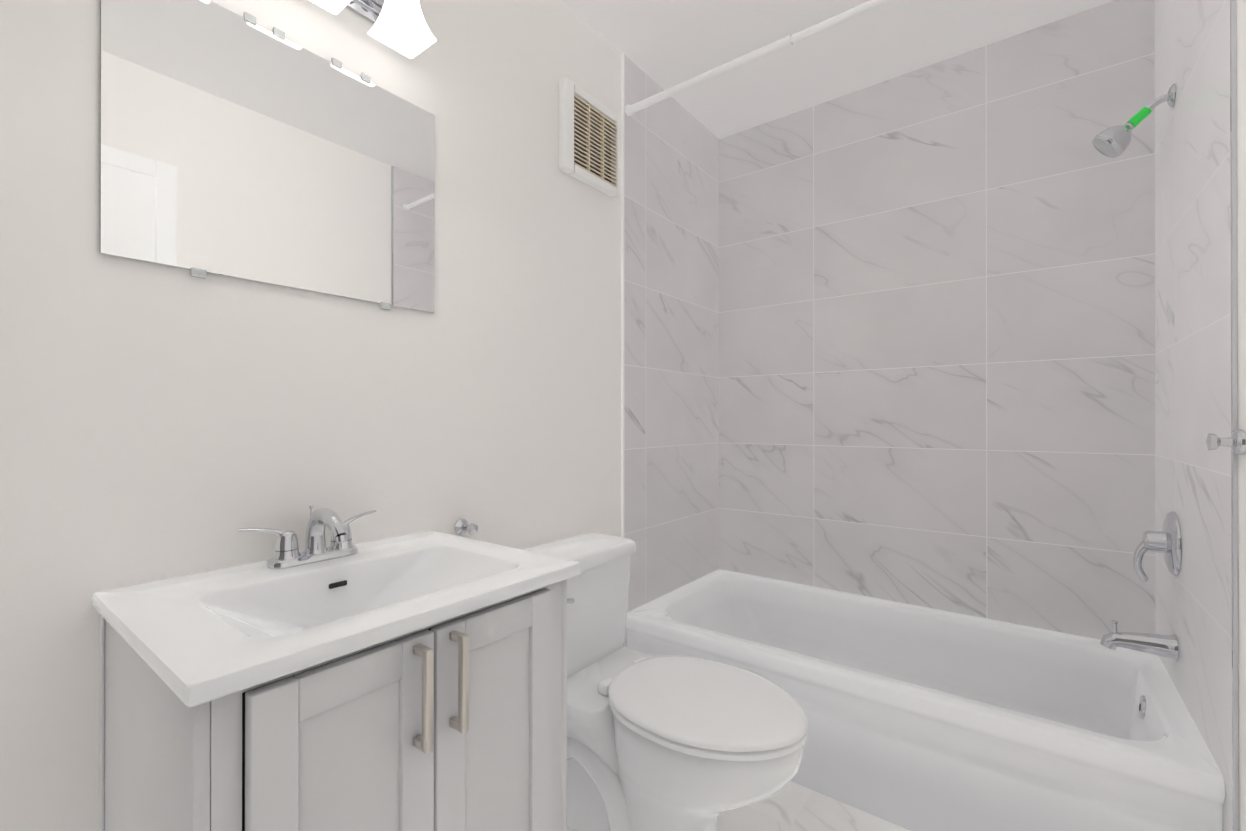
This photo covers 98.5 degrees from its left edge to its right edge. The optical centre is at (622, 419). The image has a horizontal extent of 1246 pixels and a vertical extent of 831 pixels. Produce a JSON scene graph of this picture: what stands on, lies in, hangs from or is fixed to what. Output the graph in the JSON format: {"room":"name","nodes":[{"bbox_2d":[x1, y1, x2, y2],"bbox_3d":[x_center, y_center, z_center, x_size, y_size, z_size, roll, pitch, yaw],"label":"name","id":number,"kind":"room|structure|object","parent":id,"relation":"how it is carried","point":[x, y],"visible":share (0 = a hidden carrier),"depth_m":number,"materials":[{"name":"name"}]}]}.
{"room":"bathroom","nodes":[
{"label":"bathroom","id":0,"kind":"room"},
{"bbox_2d":[0,0,620,830],"bbox_3d":[-0.576,-0.139,1.323,0.100,2.440,3.500,0,0,37],"label":"wall","id":1,"kind":"structure","parent":0,"point":[160,422],"depth_m":1.08,"materials":[{"name":"white paint"}]},
{"bbox_2d":[99,0,433,312],"bbox_3d":[-0.665,-0.521,1.117,0.008,0.526,0.614,0,0,37],"label":"mirror","id":2,"kind":"object","parent":1,"relation":"attached to","point":[245,146],"visible":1,"depth_m":1.04,"materials":[{"name":"clear glass"}]},
{"bbox_2d":[310,0,436,58],"bbox_3d":[-0.613,-0.944,1.071,0.148,0.182,0.500,0,0,37],"label":"sconce","id":3,"kind":"object","parent":1,"relation":"attached to","point":[401,27],"visible":1,"depth_m":1.21,"materials":[{"name":"white glass"}]},
{"bbox_2d":[454,519,477,534],"bbox_3d":[-0.408,0.286,1.409,0.060,0.042,0.042,0,0,37],"label":"robe hook","id":4,"kind":"object","parent":1,"relation":"attached to","point":[461,526],"visible":1,"depth_m":1.41,"materials":[{"name":"silver metal"}]},
{"bbox_2d":[559,78,619,198],"bbox_3d":[-0.108,-0.945,1.828,0.033,0.290,0.288,0,0,37],"label":"air vent","id":5,"kind":"object","parent":1,"relation":"in","point":[589,140],"visible":1,"depth_m":1.81,"materials":[{"name":"white plastic"}]},
{"bbox_2d":[621,53,718,646],"bbox_3d":[0.231,-0.137,2.294,0.008,2.440,0.776,0,0,37],"label":"wall tile","id":6,"kind":"structure","parent":1,"relation":"attached to","point":[670,336],"depth_m":2.23,"materials":[{"name":"white tile"}]},
{"bbox_2d":[567,781,909,830],"bbox_3d":[0.070,1.130,0.828,1.724,0.100,3.500,0,0,37],"label":"floor","id":7,"kind":"structure","parent":0,"point":[790,806],"depth_m":1.46,"materials":[{"name":"tile"}]},
{"bbox_2d":[92,531,580,830],"bbox_3d":[-0.460,0.680,0.952,0.530,0.800,0.620,0,0,37],"label":"bathroom vanity","id":8,"kind":"object","parent":7,"relation":"on","point":[414,682],"visible":1,"depth_m":0.78,"materials":[{"name":"grey paint"}]},
{"bbox_2d":[237,505,375,568],"bbox_3d":[-0.577,0.226,1.042,0.148,0.107,0.257,0,0,37],"label":"faucet","id":9,"kind":"object","parent":8,"relation":"on","point":[288,554],"visible":1,"depth_m":1.03,"materials":[{"name":"silver metal"}]},
{"bbox_2d":[523,533,807,830],"bbox_3d":[0.069,0.730,1.395,0.806,0.701,0.468,0,0,37],"label":"toilet","id":10,"kind":"object","parent":7,"relation":"on","point":[674,743],"visible":0.79,"depth_m":1.30,"materials":[{"name":"white ceramic"}]},
{"bbox_2d":[626,569,1224,830],"bbox_3d":[0.832,0.902,1.829,1.510,0.360,0.771,0,0,37],"label":"bathtub","id":11,"kind":"object","parent":7,"relation":"on","point":[920,718],"visible":0.9,"depth_m":1.52,"materials":[{"name":"ceramic"}]},
{"bbox_2d":[562,0,1113,138],"bbox_3d":[0.070,-1.410,0.833,1.724,0.100,3.500,0,0,37],"label":"ceiling","id":12,"kind":"structure","parent":0,"point":[665,44],"depth_m":1.92,"materials":[{"name":"white paint"}]},
{"bbox_2d":[1237,0,1245,830],"bbox_3d":[0.716,-0.141,0.339,0.100,2.440,3.500,0,0,37],"label":"wall","id":13,"kind":"structure","parent":0,"point":[1241,103],"depth_m":1.01,"materials":[{"name":"white paint"}]},
{"bbox_2d":[1154,0,1238,830],"bbox_3d":[1.423,-0.139,1.356,0.008,2.440,0.824,0,0,37],"label":"wall tile","id":14,"kind":"structure","parent":13,"relation":"attached to","point":[1196,314],"depth_m":1.23,"materials":[{"name":"white tile"}]},
{"bbox_2d":[625,0,892,115],"bbox_3d":[0.619,-1.157,1.554,1.510,0.038,0.038,0,0,37],"label":"curtain rod","id":15,"kind":"object","parent":14,"relation":"attached to","point":[763,51],"visible":0.98,"depth_m":1.70,"materials":[{"name":"white metal"}]},
{"bbox_2d":[1092,84,1175,157],"bbox_3d":[1.428,-0.828,1.507,0.166,0.160,0.087,0,0,37],"label":"shower head","id":16,"kind":"object","parent":14,"relation":"attached to","point":[1113,142],"visible":1,"depth_m":1.50},
{"bbox_2d":[1100,620,1178,660],"bbox_3d":[1.422,0.607,1.484,0.153,0.081,0.068,0,0,37],"label":"tub spout","id":17,"kind":"object","parent":14,"relation":"attached to","point":[1166,646],"visible":1,"depth_m":1.46,"materials":[{"name":"silver metal"}]},
{"bbox_2d":[1133,511,1180,581],"bbox_3d":[1.462,0.351,1.478,0.081,0.202,0.172,0,0,37],"label":"shower valve","id":18,"kind":"object","parent":14,"relation":"attached to","point":[1166,541],"visible":1,"depth_m":1.45,"materials":[{"name":"silver metal"}]},
{"bbox_2d":[1206,429,1245,454],"bbox_3d":[1.136,0.043,1.014,0.048,0.048,0.048,0,0,37],"label":"towel hook","id":19,"kind":"object","parent":13,"relation":"attached to","point":[1236,441],"visible":1,"depth_m":1.00,"materials":[{"name":"silver metal"}]},
{"bbox_3d":[1.100,-0.137,2.183,1.724,2.440,0.100,0,0,37],"label":"wall","id":20,"kind":"structure","parent":0,"visible":0},
{"bbox_2d":[719,0,1155,639],"bbox_3d":[1.068,-0.137,2.141,1.512,2.440,0.006,0,0,37],"label":"wall tile","id":21,"kind":"structure","parent":20,"relation":"attached to","point":[935,336],"depth_m":2.00,"materials":[{"name":"white tile"}]}
]}

